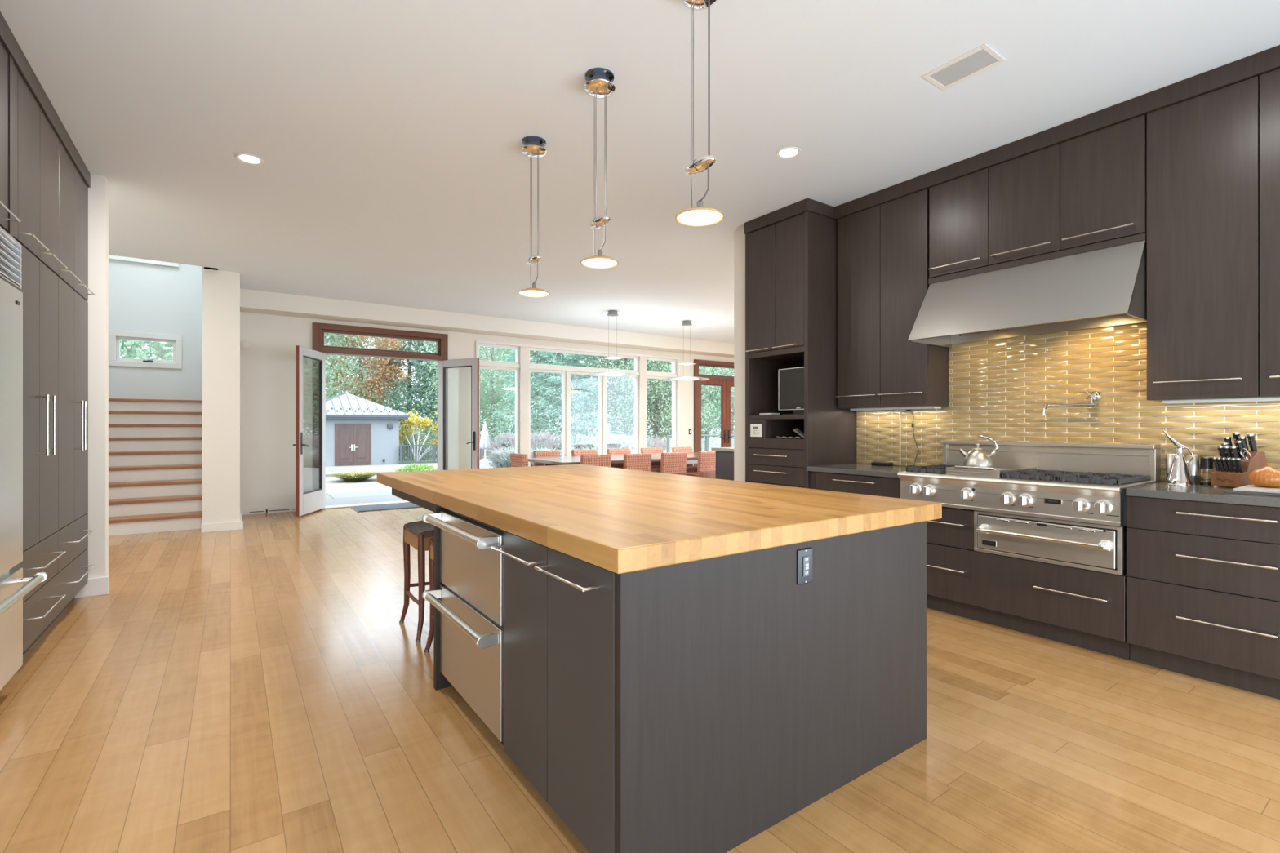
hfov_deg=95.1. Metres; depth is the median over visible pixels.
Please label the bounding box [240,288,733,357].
wall
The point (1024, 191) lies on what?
upper cabinet
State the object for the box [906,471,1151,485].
cooktop
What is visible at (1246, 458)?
scissors
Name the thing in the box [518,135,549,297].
pendant lamp
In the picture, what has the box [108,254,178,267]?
trim
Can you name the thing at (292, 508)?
floor vent
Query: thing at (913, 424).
power cord
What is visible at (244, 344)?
wall sensor
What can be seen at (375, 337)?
pine tree
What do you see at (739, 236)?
wall
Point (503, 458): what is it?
grass
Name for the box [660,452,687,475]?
dining chair
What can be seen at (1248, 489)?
serving board
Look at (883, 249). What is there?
upper cabinet
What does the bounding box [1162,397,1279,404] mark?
light strip
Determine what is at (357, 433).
house
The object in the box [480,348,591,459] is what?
evergreen tree
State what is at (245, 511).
baseboard
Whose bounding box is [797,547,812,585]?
power outlet
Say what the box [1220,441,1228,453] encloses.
kitchen knife
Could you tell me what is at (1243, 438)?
kitchen knife
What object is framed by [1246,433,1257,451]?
kitchen knife
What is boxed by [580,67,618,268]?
pendant lamp
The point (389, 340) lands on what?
tree
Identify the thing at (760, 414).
player
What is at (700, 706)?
kitchen island
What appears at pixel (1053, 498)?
stove
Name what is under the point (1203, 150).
upper cabinet
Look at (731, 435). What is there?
terrace railing
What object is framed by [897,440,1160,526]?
rangetop
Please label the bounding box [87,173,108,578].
wall
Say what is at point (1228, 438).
kitchen knife
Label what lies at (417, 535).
bar stool
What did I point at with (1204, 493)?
countertop
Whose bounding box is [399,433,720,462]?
lawn
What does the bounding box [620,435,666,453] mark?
grass
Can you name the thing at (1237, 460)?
steak knife
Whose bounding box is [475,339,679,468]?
window
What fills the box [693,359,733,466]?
door
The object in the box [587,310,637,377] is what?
dining pendant
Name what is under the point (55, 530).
pantry cabinet
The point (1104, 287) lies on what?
range hood
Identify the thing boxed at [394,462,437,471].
leafy plant
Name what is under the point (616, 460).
dining table
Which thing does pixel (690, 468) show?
dining chair
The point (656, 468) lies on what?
dining chair
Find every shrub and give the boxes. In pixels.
[399,421,430,459]
[424,419,437,457]
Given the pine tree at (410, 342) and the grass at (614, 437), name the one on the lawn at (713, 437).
the pine tree at (410, 342)
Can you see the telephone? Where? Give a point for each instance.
(797, 431)
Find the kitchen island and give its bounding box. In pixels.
[391,488,926,852]
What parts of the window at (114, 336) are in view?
sash, crank handle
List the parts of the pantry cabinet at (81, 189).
door, handle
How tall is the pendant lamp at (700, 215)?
0.997 m
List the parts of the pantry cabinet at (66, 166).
door, handle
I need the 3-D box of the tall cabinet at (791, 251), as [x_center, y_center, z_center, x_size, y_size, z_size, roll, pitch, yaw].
[1.414,-0.304,5.206,0.709,3.089,0.717,0,0,-35]
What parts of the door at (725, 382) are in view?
transom sash, lever handle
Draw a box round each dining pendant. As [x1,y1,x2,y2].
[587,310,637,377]
[664,320,709,381]
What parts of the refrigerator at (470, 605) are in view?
handle, handle, drawer, drawer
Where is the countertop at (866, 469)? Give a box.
[806,463,905,478]
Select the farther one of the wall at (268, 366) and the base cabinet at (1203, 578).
the wall at (268, 366)
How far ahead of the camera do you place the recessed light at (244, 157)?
4.04 m
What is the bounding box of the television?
[777,366,804,414]
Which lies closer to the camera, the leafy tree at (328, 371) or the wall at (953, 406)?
the wall at (953, 406)
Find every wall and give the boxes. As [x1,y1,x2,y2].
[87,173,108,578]
[108,259,202,399]
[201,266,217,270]
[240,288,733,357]
[240,311,733,507]
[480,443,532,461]
[733,228,949,481]
[856,322,1279,482]
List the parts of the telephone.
coiled cord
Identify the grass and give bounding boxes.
[480,431,541,467]
[509,431,579,466]
[570,433,622,454]
[587,432,634,454]
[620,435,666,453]
[646,437,671,453]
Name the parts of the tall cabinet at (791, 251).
control panel, handle, door, handle, handle, drawer, drawer, drawer, handle, door, crown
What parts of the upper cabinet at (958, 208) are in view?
handle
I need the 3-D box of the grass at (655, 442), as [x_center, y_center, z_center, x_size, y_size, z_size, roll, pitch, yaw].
[0.865,1.174,23.220,2.762,1.532,2.671,0,0,10]
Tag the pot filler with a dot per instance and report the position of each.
(1095, 395)
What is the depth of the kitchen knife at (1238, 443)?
3.06 m
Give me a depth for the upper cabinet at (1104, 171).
3.41 m
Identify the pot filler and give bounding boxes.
[1041,391,1102,415]
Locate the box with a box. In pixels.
[871,462,915,466]
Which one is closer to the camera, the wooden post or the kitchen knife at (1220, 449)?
the kitchen knife at (1220, 449)
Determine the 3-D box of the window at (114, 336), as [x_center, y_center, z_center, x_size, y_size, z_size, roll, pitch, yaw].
[-7.777,-1.200,9.224,0.880,0.540,0.166,0,0,-35]
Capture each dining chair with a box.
[510,453,528,466]
[533,450,559,466]
[571,448,596,456]
[580,454,611,466]
[607,448,631,468]
[622,453,652,471]
[640,447,662,472]
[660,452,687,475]
[671,446,697,472]
[685,451,715,478]
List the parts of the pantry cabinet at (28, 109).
handle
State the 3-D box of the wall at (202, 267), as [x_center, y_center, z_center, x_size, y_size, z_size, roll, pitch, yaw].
[-5.477,-2.805,7.482,0.150,1.910,1.660,0,0,-35]
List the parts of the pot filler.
spout, cross handle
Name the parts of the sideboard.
door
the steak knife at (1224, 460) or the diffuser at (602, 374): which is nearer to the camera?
the steak knife at (1224, 460)
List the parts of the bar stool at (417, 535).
leg, seat frame, seat, leg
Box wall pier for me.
[202,268,239,524]
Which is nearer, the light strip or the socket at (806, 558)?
the socket at (806, 558)
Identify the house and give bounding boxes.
[325,392,409,466]
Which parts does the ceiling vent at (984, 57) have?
vent panel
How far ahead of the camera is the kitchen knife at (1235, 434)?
3.10 m
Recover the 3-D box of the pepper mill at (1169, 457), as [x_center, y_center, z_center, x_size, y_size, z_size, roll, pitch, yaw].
[3.055,0.239,3.360,0.052,0.165,0.052,0,0,-35]
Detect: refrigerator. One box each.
[0,226,47,690]
[422,511,503,742]
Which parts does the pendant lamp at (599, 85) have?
hanging rod, stem, lamp shade, canopy dish, bent rod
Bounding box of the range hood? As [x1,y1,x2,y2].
[907,240,1146,347]
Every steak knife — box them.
[1211,456,1220,471]
[1216,457,1224,471]
[1221,457,1229,471]
[1225,457,1234,471]
[1230,457,1239,472]
[1235,457,1244,472]
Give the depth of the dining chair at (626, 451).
10.34 m
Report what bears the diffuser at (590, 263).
attached to the pendant lamp at (599, 85)
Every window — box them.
[108,330,182,368]
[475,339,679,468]
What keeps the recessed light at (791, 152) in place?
in the ceiling
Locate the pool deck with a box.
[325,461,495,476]
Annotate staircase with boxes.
[108,398,202,536]
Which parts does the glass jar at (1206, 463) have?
lid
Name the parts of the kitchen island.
panel, handle, door, handle, door, panel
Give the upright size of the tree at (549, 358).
16.877 m
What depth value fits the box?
4.75 m
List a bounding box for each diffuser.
[520,290,548,297]
[582,258,617,267]
[600,373,625,376]
[675,377,698,380]
[677,209,722,225]
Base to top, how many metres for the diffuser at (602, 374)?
0.024 m
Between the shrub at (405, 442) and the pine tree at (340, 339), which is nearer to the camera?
the shrub at (405, 442)
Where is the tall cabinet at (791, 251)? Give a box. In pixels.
[744,197,856,488]
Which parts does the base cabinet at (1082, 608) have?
handle, handle, drawer, drawer, handle, warming drawer, handle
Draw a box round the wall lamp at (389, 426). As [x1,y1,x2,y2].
[386,423,393,429]
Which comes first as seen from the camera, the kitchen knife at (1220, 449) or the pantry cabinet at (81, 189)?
the kitchen knife at (1220, 449)
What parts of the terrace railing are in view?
post, handrail, post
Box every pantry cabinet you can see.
[0,40,20,239]
[5,53,94,655]
[15,71,49,258]
[38,107,67,275]
[57,139,82,288]
[72,164,95,301]
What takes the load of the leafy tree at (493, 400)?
on the lawn at (713, 437)
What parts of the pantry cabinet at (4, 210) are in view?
handle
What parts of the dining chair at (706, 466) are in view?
seat, backrest, frame, seat frame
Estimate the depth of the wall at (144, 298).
9.29 m
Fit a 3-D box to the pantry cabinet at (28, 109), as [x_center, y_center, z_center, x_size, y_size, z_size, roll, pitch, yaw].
[-3.442,-1.329,2.824,0.795,0.833,0.404,0,0,-35]
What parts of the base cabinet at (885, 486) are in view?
handle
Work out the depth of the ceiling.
3.50 m
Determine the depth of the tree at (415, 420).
31.77 m
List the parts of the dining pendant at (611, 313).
lamp shade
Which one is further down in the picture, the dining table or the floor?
the floor
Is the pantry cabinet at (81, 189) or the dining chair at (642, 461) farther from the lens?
the dining chair at (642, 461)
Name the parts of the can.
spout, handle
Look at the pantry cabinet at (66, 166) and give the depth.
3.71 m
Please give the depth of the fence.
30.58 m
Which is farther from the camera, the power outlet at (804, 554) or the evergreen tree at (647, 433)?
the evergreen tree at (647, 433)
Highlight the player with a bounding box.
[759,413,779,415]
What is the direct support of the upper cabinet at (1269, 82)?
attached to the wall at (739, 236)
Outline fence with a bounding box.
[400,444,437,464]
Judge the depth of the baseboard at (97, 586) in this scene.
4.28 m
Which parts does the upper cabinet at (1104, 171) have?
handle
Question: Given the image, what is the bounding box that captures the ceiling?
[0,0,1279,343]
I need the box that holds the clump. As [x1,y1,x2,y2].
[325,469,384,481]
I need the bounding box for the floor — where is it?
[0,507,1279,852]
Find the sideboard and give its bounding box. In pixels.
[711,447,733,480]
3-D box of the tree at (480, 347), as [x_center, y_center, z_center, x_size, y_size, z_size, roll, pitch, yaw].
[-12.818,-6.869,54.607,11.665,17.721,11.673,0,0,31]
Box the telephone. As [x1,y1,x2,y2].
[775,428,804,439]
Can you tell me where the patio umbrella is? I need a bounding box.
[480,421,491,466]
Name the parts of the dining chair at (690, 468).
backrest, seat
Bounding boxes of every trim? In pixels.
[0,11,90,187]
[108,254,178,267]
[834,44,1279,219]
[928,232,1146,284]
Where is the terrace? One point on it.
(339, 491)
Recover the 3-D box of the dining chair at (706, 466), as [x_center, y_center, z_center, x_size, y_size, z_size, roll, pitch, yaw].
[0.987,0.819,9.539,0.460,0.847,0.564,0,0,-35]
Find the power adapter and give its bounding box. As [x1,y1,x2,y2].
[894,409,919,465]
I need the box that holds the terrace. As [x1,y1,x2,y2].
[325,475,404,506]
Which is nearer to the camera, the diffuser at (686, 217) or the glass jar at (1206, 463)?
the diffuser at (686, 217)
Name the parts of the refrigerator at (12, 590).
grille frame, freezer drawer, handle, handle post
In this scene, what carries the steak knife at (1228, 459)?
in the knife block at (1258, 460)
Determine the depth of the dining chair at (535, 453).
9.51 m
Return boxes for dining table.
[528,452,697,467]
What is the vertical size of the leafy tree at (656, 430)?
10.515 m
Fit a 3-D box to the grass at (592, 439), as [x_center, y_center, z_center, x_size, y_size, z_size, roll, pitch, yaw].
[-1.701,1.084,23.184,3.086,1.713,2.985,0,0,19]
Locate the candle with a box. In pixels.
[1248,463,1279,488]
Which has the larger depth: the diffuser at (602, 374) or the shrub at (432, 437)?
the shrub at (432, 437)
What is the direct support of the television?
in the tall cabinet at (791, 251)
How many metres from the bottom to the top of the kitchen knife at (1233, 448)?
0.111 m
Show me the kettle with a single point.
(977, 456)
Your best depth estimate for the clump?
13.57 m
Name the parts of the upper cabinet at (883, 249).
handle, door, light strip, handle, door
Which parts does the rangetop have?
knob, knob, knob, griddle handle, knob, knob, knob, knob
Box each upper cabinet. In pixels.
[835,188,948,410]
[928,168,989,278]
[988,143,1061,265]
[1060,114,1146,250]
[1146,75,1261,401]
[1259,68,1279,397]
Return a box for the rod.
[899,411,900,465]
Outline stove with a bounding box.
[897,471,1155,526]
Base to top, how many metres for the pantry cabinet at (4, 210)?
0.833 m
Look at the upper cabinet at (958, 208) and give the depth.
4.10 m
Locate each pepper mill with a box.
[1165,453,1174,480]
[1186,454,1199,484]
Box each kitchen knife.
[1217,445,1226,465]
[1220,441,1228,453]
[1222,435,1232,453]
[1222,445,1232,464]
[1229,445,1238,465]
[1231,431,1239,445]
[1234,440,1244,457]
[1237,435,1248,454]
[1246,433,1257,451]
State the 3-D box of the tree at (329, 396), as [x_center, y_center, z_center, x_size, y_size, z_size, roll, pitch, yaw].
[-19.850,-5.181,37.461,9.450,14.346,9.443,0,0,-19]
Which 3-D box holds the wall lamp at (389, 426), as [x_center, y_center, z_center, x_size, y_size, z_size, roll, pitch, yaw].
[-12.813,-0.005,30.032,0.300,0.300,0.100,0,0,-35]
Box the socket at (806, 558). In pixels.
[803,555,808,577]
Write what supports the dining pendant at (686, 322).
hanging from the ceiling
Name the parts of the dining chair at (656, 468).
seat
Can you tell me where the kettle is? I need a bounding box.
[959,435,998,470]
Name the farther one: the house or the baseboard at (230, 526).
the house
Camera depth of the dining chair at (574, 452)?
9.93 m
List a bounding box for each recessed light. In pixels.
[235,153,264,164]
[775,146,801,158]
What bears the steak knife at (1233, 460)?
in the knife block at (1258, 460)
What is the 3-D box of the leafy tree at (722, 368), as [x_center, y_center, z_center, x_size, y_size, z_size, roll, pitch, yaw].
[5.702,-5.518,53.082,12.195,15.021,12.602,0,0,30]
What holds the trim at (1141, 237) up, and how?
on the range hood
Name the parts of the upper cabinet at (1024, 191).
handle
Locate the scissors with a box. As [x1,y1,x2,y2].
[1240,448,1251,460]
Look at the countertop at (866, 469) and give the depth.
4.49 m
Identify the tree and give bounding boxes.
[120,333,337,360]
[120,340,173,359]
[172,333,377,399]
[324,333,366,395]
[324,333,397,401]
[324,333,423,406]
[325,338,386,401]
[343,337,426,432]
[363,338,437,454]
[377,341,514,447]
[399,406,437,462]
[406,346,506,417]
[408,342,545,443]
[479,346,533,418]
[480,347,556,445]
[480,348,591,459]
[501,351,622,456]
[549,358,621,438]
[554,355,658,449]
[571,355,671,447]
[587,356,715,448]
[628,379,720,453]
[646,360,733,451]
[662,365,733,447]
[701,368,723,448]
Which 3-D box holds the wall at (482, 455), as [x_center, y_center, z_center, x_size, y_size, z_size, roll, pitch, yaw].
[-7.509,1.440,32.342,3.600,1.000,0.400,0,0,-35]
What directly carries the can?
on the countertop at (1204, 493)
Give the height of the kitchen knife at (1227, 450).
0.111 m
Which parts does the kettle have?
spout, handle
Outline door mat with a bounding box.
[351,502,422,512]
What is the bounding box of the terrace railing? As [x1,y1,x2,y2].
[666,434,733,452]
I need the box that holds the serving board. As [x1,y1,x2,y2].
[1224,484,1279,496]
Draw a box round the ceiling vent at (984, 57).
[921,43,1005,90]
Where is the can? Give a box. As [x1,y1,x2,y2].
[1163,431,1193,485]
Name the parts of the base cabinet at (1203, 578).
drawer, drawer, drawer, handle, handle, handle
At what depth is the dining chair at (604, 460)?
8.10 m
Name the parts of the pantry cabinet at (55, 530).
scribe panel, door, drawer, handle, handle, handle, door, handle, drawer, door, drawer, handle, handle, handle, door, handle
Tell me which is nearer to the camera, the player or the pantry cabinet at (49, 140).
the pantry cabinet at (49, 140)
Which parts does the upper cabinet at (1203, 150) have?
handle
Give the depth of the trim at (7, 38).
3.15 m
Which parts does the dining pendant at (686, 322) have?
lamp shade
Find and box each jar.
[1199,457,1213,485]
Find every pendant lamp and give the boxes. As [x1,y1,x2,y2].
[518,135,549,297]
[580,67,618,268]
[675,0,724,226]
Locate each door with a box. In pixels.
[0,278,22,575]
[293,322,479,516]
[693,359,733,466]
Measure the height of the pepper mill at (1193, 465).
0.165 m
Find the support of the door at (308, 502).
in the wall at (268, 366)
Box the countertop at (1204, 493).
[1125,481,1279,507]
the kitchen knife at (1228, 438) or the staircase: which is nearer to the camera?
the kitchen knife at (1228, 438)
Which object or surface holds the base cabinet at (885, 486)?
on the floor
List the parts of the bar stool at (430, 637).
seat, seat frame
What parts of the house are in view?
door, door panel, door frame, door, door panel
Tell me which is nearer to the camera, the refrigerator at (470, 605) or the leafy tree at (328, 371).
the refrigerator at (470, 605)
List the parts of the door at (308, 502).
lever handle, transom sash, lever handle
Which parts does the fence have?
post, post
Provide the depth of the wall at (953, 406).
3.86 m
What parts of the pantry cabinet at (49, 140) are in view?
door, handle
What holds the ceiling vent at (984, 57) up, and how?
in the ceiling
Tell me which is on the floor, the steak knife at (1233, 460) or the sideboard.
the sideboard
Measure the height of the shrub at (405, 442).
2.746 m
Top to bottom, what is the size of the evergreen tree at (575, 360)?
9.580 m
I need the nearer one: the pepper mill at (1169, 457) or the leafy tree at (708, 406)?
the pepper mill at (1169, 457)
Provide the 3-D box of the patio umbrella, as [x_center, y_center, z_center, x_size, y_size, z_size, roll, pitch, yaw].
[-7.639,0.840,28.833,0.595,2.200,0.595,0,0,-12]
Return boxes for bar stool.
[399,520,433,642]
[424,537,433,652]
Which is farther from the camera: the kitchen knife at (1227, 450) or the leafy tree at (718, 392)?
the leafy tree at (718, 392)
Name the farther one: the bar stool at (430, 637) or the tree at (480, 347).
the tree at (480, 347)
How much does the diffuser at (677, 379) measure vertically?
0.024 m
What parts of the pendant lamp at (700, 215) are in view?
hanging rod, canopy dish, stem, lamp shade, bent rod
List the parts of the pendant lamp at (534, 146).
lamp shade, canopy dish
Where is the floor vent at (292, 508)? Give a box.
[249,508,295,512]
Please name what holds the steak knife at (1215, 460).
in the knife block at (1258, 460)
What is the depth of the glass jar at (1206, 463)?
3.21 m
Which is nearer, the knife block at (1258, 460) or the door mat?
the knife block at (1258, 460)
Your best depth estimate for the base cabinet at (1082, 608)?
3.41 m
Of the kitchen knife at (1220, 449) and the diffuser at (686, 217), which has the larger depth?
the kitchen knife at (1220, 449)
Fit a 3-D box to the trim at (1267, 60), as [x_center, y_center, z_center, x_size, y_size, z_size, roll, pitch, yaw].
[2.875,-1.798,3.443,0.337,0.103,3.843,0,0,-35]
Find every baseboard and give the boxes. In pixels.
[74,576,109,598]
[200,507,243,533]
[240,504,295,515]
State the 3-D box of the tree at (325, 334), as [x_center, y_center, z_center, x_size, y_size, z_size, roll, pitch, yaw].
[-23.021,-5.603,40.022,9.998,15.189,10.006,0,0,-43]
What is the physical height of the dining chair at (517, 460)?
0.847 m
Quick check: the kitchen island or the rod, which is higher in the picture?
the rod
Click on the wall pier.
(220, 289)
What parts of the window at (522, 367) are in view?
sash, sash, mullion post, sash, mullion post, sash, sash, mullion post, sash, mullion post, sash, sash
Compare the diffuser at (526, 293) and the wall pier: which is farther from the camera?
the wall pier
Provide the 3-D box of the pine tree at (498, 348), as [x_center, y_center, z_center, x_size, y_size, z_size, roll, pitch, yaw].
[-10.309,-4.354,48.862,9.160,12.742,9.676,0,0,-4]
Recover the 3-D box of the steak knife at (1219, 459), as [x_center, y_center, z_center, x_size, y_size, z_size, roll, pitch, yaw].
[3.093,0.210,3.114,0.044,0.098,0.019,0,0,-3]
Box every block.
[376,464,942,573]
[1211,450,1266,487]
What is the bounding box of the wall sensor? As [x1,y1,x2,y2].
[240,340,249,348]
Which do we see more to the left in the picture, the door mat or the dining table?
the door mat
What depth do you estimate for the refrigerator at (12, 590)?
2.62 m
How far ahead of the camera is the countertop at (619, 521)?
2.24 m
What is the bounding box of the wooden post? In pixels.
[597,423,609,448]
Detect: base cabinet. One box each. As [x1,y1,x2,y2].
[809,471,900,498]
[926,506,1129,660]
[1126,495,1279,699]
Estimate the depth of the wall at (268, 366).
8.52 m
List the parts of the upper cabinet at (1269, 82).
handle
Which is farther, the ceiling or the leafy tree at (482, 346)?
the leafy tree at (482, 346)

